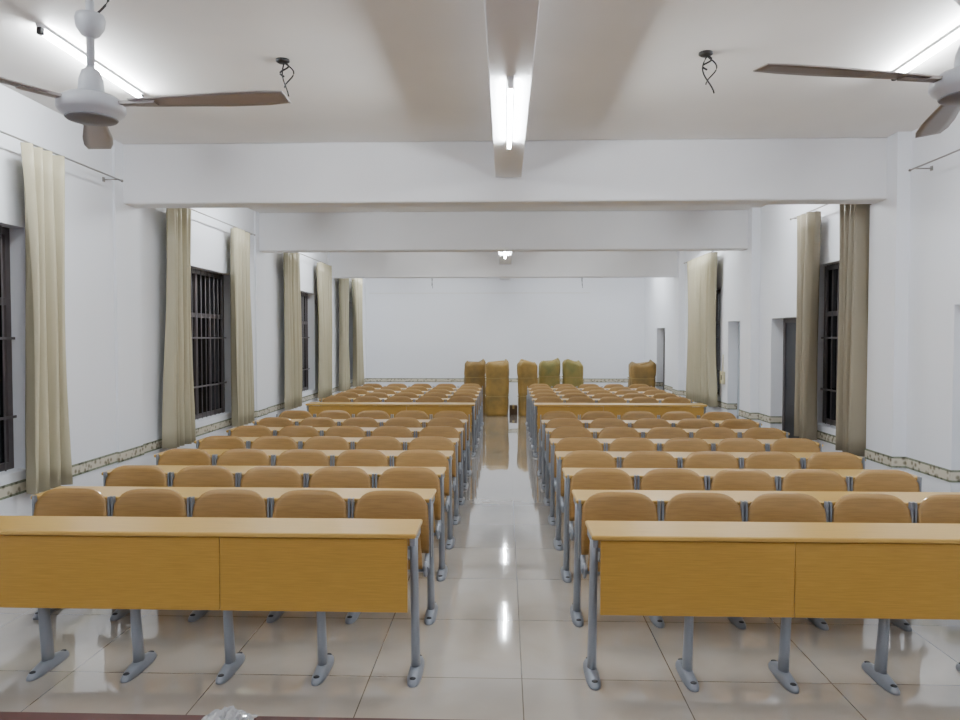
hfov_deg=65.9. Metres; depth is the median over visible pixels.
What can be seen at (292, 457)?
folding chair
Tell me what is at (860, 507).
folding chair
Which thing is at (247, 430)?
folding chair
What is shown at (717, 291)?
window
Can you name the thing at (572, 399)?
folding chair
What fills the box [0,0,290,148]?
ceiling fan
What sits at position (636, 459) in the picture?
folding chair
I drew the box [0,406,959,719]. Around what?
floor
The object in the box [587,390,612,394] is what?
folding chair
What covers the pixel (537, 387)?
folding chair
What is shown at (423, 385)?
folding chair
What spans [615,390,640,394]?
folding chair
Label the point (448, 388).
folding chair
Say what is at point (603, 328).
wall
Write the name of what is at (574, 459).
folding chair
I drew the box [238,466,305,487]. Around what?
folding chair
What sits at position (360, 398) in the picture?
folding chair
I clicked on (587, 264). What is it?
beam
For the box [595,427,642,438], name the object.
folding chair
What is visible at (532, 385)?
folding chair
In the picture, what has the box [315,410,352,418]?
folding chair
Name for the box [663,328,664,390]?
door
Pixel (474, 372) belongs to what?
sack
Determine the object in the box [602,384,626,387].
folding chair
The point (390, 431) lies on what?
folding chair
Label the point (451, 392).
desk
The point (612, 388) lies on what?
folding chair
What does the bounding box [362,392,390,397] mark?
folding chair
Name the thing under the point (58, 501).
folding chair
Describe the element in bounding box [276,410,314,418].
folding chair
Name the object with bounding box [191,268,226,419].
window
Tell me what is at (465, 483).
desk
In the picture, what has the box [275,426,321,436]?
folding chair
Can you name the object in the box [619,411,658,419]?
folding chair
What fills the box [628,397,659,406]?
folding chair
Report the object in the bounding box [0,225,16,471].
window
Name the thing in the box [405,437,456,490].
folding chair
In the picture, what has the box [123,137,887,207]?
beam
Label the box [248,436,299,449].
folding chair
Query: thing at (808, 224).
curtain
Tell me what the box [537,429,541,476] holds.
frame
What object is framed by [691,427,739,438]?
folding chair
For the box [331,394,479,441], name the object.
desk
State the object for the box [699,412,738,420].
folding chair
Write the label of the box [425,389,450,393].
folding chair
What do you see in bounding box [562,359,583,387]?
sack
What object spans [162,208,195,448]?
curtain
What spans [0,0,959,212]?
ceiling
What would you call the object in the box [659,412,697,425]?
folding chair
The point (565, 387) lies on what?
folding chair
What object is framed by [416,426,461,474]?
folding chair
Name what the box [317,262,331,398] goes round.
curtain
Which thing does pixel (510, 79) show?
fluorescent light
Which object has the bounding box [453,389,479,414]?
folding chair
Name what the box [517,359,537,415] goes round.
sack
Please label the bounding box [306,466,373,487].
folding chair
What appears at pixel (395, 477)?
folding chair
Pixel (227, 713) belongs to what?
plastic bag
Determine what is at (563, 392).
folding chair
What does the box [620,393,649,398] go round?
folding chair
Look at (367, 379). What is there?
baseboard
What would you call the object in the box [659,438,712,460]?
folding chair
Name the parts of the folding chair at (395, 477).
backrest, seat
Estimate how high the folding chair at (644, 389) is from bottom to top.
0.486 m
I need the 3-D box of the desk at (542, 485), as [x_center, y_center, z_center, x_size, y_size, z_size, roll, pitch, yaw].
[2.006,1.124,8.776,2.575,0.787,0.340,0,2,2]
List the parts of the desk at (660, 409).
panel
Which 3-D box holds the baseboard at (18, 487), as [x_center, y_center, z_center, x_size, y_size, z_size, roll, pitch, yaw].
[-3.356,0.873,8.299,0.033,0.100,22.300,0,2,2]
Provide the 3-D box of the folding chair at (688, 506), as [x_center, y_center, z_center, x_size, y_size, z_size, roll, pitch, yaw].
[1.344,1.051,4.429,0.490,0.486,0.224,0,2,2]
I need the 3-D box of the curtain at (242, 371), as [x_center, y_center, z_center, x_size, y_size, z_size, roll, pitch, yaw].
[-3.174,-0.427,9.883,0.164,2.580,0.648,0,2,2]
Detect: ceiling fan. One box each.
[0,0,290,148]
[753,0,959,137]
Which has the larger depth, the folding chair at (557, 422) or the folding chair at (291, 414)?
the folding chair at (291, 414)
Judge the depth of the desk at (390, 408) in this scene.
11.08 m
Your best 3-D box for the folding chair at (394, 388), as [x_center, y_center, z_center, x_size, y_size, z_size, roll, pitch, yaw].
[-1.718,0.748,14.173,0.490,0.486,0.224,0,2,2]
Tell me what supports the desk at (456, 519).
on the floor
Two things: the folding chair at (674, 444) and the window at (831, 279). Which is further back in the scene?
the window at (831, 279)
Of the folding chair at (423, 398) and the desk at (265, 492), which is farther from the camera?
the folding chair at (423, 398)
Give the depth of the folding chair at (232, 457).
6.23 m
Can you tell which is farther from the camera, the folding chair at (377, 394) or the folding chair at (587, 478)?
the folding chair at (377, 394)
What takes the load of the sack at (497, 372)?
on the floor
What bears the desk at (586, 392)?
on the floor
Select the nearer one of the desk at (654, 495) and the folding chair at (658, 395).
the desk at (654, 495)
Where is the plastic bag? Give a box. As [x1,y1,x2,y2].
[201,705,257,719]
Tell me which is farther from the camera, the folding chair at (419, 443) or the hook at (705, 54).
the folding chair at (419, 443)
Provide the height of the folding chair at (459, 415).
0.486 m
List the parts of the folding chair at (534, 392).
backrest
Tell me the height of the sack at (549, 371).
1.303 m
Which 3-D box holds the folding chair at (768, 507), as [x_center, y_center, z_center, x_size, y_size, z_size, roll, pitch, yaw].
[1.844,1.051,4.412,0.490,0.486,0.224,0,2,2]
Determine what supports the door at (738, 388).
in the wall at (933, 368)
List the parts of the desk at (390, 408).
panel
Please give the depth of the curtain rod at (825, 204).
8.37 m
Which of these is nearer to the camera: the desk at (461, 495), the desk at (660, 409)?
the desk at (461, 495)
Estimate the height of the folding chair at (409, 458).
0.486 m
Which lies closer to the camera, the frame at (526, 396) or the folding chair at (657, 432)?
the folding chair at (657, 432)
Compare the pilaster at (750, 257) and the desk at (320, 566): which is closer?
the desk at (320, 566)
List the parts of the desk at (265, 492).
panel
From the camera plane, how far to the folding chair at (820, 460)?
6.06 m
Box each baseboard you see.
[0,378,365,499]
[366,378,627,381]
[655,382,959,482]
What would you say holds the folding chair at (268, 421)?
attached to the desk at (465, 483)
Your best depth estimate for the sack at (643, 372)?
16.97 m
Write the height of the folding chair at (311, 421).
0.486 m
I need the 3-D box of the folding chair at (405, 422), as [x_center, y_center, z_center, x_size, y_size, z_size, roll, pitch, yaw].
[-0.906,0.921,8.605,0.490,0.486,0.224,0,2,2]
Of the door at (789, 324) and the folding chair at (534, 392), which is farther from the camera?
the folding chair at (534, 392)
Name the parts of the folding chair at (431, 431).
backrest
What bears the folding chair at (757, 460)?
attached to the desk at (558, 545)
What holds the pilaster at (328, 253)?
attached to the wall at (89, 254)
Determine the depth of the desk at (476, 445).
11.93 m
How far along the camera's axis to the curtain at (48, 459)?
5.60 m
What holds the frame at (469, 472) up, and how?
on the floor
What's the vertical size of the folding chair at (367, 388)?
0.486 m
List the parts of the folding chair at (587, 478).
backrest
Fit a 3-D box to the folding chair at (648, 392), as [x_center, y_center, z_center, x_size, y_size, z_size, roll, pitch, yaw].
[3.142,0.778,13.209,0.490,0.486,0.224,0,2,2]
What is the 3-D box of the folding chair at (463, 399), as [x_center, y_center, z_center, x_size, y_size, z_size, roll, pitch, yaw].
[-0.300,0.824,11.725,0.490,0.486,0.224,0,2,2]
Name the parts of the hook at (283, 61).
ceiling plate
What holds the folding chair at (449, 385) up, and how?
attached to the frame
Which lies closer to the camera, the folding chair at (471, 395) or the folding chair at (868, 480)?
the folding chair at (868, 480)
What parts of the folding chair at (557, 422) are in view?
backrest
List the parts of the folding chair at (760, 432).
backrest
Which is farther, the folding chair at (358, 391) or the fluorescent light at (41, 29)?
the folding chair at (358, 391)
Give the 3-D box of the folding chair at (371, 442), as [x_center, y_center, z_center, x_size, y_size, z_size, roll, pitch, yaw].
[-0.961,0.972,6.967,0.490,0.486,0.224,0,2,2]
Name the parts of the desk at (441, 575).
panel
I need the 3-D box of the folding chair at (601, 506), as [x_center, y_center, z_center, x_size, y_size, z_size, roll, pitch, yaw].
[0.844,1.050,4.446,0.490,0.486,0.224,0,2,2]
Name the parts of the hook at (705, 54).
ceiling plate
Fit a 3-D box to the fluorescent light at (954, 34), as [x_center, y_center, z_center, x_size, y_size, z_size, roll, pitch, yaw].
[2.836,-1.941,4.499,0.036,0.064,1.240,0,2,2]
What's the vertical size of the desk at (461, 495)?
0.787 m
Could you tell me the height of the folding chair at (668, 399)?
0.486 m
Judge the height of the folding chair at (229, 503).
0.486 m
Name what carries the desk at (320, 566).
on the floor
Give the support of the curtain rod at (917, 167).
attached to the wall at (933, 368)
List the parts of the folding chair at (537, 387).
backrest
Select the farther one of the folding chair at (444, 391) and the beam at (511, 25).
the folding chair at (444, 391)
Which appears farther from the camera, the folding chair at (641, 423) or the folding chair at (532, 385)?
the folding chair at (532, 385)
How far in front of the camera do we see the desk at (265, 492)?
4.74 m
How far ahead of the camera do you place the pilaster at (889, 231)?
6.72 m
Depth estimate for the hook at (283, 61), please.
4.89 m
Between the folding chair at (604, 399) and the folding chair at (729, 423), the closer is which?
the folding chair at (729, 423)
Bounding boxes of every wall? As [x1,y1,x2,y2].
[0,84,365,515]
[365,278,644,405]
[645,111,959,491]
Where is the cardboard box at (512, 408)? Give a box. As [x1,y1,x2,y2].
[509,405,516,414]
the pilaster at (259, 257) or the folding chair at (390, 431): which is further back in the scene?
the pilaster at (259, 257)
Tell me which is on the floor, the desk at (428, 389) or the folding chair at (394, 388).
the desk at (428, 389)
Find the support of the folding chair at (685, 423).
attached to the desk at (542, 485)
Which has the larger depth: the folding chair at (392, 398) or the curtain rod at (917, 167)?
the folding chair at (392, 398)
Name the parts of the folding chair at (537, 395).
backrest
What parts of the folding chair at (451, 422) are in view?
backrest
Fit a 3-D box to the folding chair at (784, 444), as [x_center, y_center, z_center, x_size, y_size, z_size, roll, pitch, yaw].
[2.926,0.976,6.836,0.490,0.486,0.224,0,2,2]
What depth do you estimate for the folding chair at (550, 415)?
9.41 m
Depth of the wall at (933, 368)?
6.58 m
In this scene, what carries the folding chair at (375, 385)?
attached to the frame
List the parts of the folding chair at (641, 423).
backrest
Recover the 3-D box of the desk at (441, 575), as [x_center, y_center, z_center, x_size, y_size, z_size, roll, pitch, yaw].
[-1.536,1.223,5.616,2.575,0.787,0.340,0,2,2]
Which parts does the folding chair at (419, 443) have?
backrest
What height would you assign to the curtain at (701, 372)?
2.580 m
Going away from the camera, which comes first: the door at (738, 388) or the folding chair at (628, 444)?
the folding chair at (628, 444)
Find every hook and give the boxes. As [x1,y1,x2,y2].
[276,57,294,96]
[698,50,717,93]
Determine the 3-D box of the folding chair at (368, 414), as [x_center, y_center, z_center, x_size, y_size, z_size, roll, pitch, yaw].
[-1.378,0.895,9.441,0.490,0.486,0.224,0,2,2]
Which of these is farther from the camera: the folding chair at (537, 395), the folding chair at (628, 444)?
the folding chair at (537, 395)
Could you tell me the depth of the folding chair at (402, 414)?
9.48 m
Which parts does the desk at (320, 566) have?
panel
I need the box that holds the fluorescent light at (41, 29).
[36,23,143,96]
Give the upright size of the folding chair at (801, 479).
0.486 m
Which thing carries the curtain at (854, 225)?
hanging from the curtain rod at (825, 204)
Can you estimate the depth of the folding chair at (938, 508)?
4.43 m
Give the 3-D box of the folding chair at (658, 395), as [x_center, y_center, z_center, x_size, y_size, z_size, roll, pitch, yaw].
[3.115,0.803,12.410,0.490,0.486,0.224,0,2,2]
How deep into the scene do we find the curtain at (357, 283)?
17.36 m
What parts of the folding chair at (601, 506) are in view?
seat, backrest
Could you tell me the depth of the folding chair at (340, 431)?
7.85 m
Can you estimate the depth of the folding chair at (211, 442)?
7.07 m
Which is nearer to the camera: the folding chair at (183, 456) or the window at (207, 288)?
the folding chair at (183, 456)
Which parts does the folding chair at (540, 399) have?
backrest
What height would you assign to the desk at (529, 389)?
0.787 m
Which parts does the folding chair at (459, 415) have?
backrest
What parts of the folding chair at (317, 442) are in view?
backrest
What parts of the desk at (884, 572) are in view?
panel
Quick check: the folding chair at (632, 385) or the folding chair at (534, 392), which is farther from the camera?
the folding chair at (632, 385)
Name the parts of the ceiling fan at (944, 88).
blade, blade, plate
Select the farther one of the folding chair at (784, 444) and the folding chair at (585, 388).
the folding chair at (585, 388)
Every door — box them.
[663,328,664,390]
[737,321,739,415]
[782,318,798,437]
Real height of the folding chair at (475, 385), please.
0.486 m
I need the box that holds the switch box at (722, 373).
[720,355,724,383]
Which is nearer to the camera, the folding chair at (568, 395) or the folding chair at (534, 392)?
the folding chair at (568, 395)
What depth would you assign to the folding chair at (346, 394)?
12.65 m
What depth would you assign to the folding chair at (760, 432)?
7.70 m
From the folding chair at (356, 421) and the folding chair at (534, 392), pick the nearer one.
the folding chair at (356, 421)
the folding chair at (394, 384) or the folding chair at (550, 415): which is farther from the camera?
the folding chair at (394, 384)
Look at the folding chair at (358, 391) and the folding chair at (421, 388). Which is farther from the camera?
the folding chair at (421, 388)
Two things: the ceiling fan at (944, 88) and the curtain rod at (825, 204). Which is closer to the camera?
the ceiling fan at (944, 88)
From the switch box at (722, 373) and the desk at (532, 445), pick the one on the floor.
the desk at (532, 445)
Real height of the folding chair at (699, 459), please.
0.486 m
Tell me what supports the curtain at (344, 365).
hanging from the curtain rod
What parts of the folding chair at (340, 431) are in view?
backrest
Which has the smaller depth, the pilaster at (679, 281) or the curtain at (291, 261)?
the curtain at (291, 261)
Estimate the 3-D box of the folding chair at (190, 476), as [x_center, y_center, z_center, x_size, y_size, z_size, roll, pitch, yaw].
[-2.016,1.022,5.362,0.490,0.486,0.224,0,2,2]
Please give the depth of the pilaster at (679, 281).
14.95 m
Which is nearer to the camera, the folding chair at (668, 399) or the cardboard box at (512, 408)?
the folding chair at (668, 399)
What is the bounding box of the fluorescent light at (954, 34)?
[891,25,959,80]
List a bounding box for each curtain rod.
[0,130,123,181]
[188,208,254,235]
[790,204,827,219]
[908,149,959,171]
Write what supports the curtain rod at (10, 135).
attached to the wall at (89, 254)
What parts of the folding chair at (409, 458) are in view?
backrest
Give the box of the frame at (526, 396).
[525,396,527,424]
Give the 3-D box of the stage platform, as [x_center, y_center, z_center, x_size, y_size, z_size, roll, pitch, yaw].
[-0.018,1.642,-0.029,7.270,0.300,5.840,0,2,2]
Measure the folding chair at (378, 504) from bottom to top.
0.486 m
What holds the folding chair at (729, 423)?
attached to the desk at (542, 485)
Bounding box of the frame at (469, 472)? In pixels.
[467,443,471,475]
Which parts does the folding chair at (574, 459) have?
backrest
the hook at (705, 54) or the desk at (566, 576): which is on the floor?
the desk at (566, 576)
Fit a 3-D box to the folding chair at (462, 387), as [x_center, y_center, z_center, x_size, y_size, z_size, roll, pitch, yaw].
[-0.219,0.750,14.122,0.490,0.486,0.224,0,2,2]
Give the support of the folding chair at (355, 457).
attached to the desk at (450, 541)
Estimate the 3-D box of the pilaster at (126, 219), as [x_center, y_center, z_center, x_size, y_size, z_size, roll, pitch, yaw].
[-3.398,-0.242,7.155,0.025,3.620,0.460,0,2,2]
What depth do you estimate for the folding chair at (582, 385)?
14.89 m
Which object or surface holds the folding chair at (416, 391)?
attached to the desk at (451, 392)
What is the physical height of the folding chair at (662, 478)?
0.486 m
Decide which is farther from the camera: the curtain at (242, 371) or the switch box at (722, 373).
the switch box at (722, 373)
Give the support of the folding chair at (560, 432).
attached to the desk at (547, 475)
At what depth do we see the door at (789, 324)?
9.87 m
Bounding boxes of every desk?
[0,516,423,687]
[31,486,437,624]
[101,465,447,581]
[154,449,454,549]
[194,437,460,524]
[226,427,464,504]
[252,419,468,488]
[305,402,475,456]
[319,398,477,448]
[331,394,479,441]
[344,391,480,435]
[353,388,482,429]
[527,388,660,429]
[528,391,669,435]
[529,395,680,441]
[531,398,692,448]
[533,403,706,456]
[540,420,761,489]
[544,428,789,505]
[548,438,822,525]
[553,451,865,550]
[560,468,916,582]
[570,490,959,631]
[583,521,959,695]
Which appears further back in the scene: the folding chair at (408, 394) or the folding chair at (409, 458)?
the folding chair at (408, 394)
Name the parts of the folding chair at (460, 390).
backrest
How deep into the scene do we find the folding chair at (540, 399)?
11.73 m
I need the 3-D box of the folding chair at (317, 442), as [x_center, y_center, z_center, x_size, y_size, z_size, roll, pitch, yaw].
[-1.461,0.972,6.984,0.490,0.486,0.224,0,2,2]
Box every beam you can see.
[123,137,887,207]
[259,210,747,252]
[330,251,676,277]
[484,0,539,176]
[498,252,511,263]
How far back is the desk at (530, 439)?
12.70 m
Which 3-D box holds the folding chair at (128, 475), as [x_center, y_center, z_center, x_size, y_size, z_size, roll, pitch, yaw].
[-2.516,1.021,5.379,0.490,0.486,0.224,0,2,2]
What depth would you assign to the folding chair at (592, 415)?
9.39 m
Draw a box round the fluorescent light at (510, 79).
[507,76,513,149]
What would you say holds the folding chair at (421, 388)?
attached to the desk at (428, 389)
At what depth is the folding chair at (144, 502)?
4.59 m
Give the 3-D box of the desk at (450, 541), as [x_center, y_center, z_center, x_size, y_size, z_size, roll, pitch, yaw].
[-1.508,1.197,6.435,2.575,0.787,0.340,0,2,2]
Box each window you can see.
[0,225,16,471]
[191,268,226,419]
[301,292,309,391]
[716,289,720,394]
[820,263,838,425]
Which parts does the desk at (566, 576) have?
panel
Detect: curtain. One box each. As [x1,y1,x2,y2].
[20,142,72,494]
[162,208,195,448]
[230,227,254,426]
[283,253,301,409]
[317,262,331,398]
[338,278,349,391]
[351,278,364,386]
[686,252,717,406]
[794,211,820,439]
[835,204,871,456]
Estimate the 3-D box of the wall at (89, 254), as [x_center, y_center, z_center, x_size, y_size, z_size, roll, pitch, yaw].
[-3.483,-0.277,8.268,0.220,3.620,22.300,0,2,2]
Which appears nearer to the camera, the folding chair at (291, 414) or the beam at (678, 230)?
the folding chair at (291, 414)
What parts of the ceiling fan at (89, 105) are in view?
blade, down rod, plate, blade, blade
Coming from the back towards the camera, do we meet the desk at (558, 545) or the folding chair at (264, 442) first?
the folding chair at (264, 442)
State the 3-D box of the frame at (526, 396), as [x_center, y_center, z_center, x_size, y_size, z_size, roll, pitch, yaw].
[2.221,1.021,15.126,2.575,0.600,0.342,0,2,2]
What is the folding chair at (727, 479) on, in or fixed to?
attached to the desk at (566, 576)
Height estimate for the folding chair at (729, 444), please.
0.486 m
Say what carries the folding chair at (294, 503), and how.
attached to the desk at (265, 492)
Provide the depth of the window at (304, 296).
14.05 m
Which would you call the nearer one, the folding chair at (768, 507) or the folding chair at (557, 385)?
the folding chair at (768, 507)
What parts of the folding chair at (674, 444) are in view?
backrest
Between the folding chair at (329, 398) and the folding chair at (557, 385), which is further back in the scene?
the folding chair at (557, 385)
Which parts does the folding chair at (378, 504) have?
backrest, seat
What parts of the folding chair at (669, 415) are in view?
backrest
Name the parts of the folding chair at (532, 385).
backrest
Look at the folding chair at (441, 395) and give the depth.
12.59 m
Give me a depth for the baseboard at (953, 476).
6.87 m
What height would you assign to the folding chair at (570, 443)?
0.486 m
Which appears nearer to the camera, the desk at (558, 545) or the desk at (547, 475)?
the desk at (558, 545)
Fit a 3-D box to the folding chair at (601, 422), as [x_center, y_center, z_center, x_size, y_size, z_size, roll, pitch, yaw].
[1.483,0.924,8.524,0.490,0.486,0.224,0,2,2]
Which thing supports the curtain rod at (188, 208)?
attached to the wall at (89, 254)
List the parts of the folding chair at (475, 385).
backrest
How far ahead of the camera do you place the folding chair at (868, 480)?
5.25 m
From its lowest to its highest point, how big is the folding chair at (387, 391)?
0.486 m
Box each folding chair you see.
[32,488,111,516]
[103,465,170,486]
[111,488,190,516]
[156,448,214,465]
[170,466,238,486]
[190,489,270,517]
[196,436,247,448]
[215,449,273,465]
[229,425,274,436]
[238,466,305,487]
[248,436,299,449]
[255,417,296,426]
[270,490,350,518]
[273,449,331,465]
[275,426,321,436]
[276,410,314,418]
[297,417,338,426]
[300,436,351,458]
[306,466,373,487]
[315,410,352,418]
[321,396,351,401]
[322,426,367,444]
[333,392,361,397]
[333,449,391,466]
[339,417,380,426]
[343,389,369,393]
[351,490,431,576]
[352,386,377,390]
[352,396,382,401]
[353,411,391,418]
[353,436,404,449]
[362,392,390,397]
[363,383,381,387]
[369,426,414,437]
[373,389,395,393]
[375,467,442,538]
[378,386,403,390]
[382,418,423,433]
[383,396,413,401]
[387,383,408,387]
[391,392,419,397]
[392,411,430,424]
[392,450,450,511]
[398,389,424,393]
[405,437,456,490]
[407,386,427,390]
[409,384,431,387]
[414,396,444,401]
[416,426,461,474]
[420,392,448,397]
[424,418,465,460]
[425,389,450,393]
[430,386,453,390]
[431,411,469,449]
[434,384,457,387]
[446,396,476,426]
[452,393,477,420]
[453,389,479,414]
[456,386,480,411]
[458,384,482,403]
[527,384,551,406]
[528,386,551,407]
[530,389,556,411]
[531,393,560,416]
[533,397,563,425]
[540,411,578,448]
[544,418,585,461]
[548,427,594,473]
[552,384,576,387]
[553,437,604,491]
[556,386,580,390]
[558,389,584,397]
[559,451,618,512]
[561,393,589,397]
[565,397,595,406]
[567,468,635,540]
[577,384,601,387]
[578,492,660,578]
[580,411,618,419]
[581,387,606,390]
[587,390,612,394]
[587,418,629,427]
[591,393,619,398]
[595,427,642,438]
[597,397,627,406]
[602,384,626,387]
[606,437,658,451]
[607,387,633,390]
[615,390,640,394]
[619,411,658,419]
[619,451,679,467]
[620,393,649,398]
[627,384,651,387]
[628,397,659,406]
[630,419,672,434]
[634,387,659,391]
[637,468,706,490]
[642,390,668,394]
[643,427,690,438]
[650,393,679,398]
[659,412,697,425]
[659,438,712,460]
[660,397,691,402]
[661,492,743,521]
[673,419,716,428]
[680,451,740,468]
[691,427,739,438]
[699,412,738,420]
[707,469,777,490]
[713,438,767,451]
[717,419,760,428]
[740,427,787,446]
[741,452,802,468]
[744,493,828,522]
[767,438,821,452]
[778,469,849,491]
[803,452,864,468]
[828,493,913,522]
[849,470,921,491]
[913,494,959,523]
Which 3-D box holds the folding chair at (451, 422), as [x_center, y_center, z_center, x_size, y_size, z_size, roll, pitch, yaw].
[-0.406,0.922,8.588,0.490,0.486,0.224,0,2,2]
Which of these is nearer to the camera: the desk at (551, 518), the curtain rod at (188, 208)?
the desk at (551, 518)
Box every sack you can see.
[464,359,485,413]
[485,359,508,415]
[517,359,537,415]
[538,358,559,387]
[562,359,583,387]
[627,359,655,386]
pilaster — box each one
[112,140,142,466]
[254,211,266,419]
[327,252,333,394]
[673,251,684,396]
[739,208,760,421]
[866,132,911,471]
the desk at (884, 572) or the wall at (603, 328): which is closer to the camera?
the desk at (884, 572)
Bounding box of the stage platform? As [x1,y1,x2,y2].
[0,712,453,719]
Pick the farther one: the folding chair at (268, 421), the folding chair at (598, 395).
the folding chair at (598, 395)

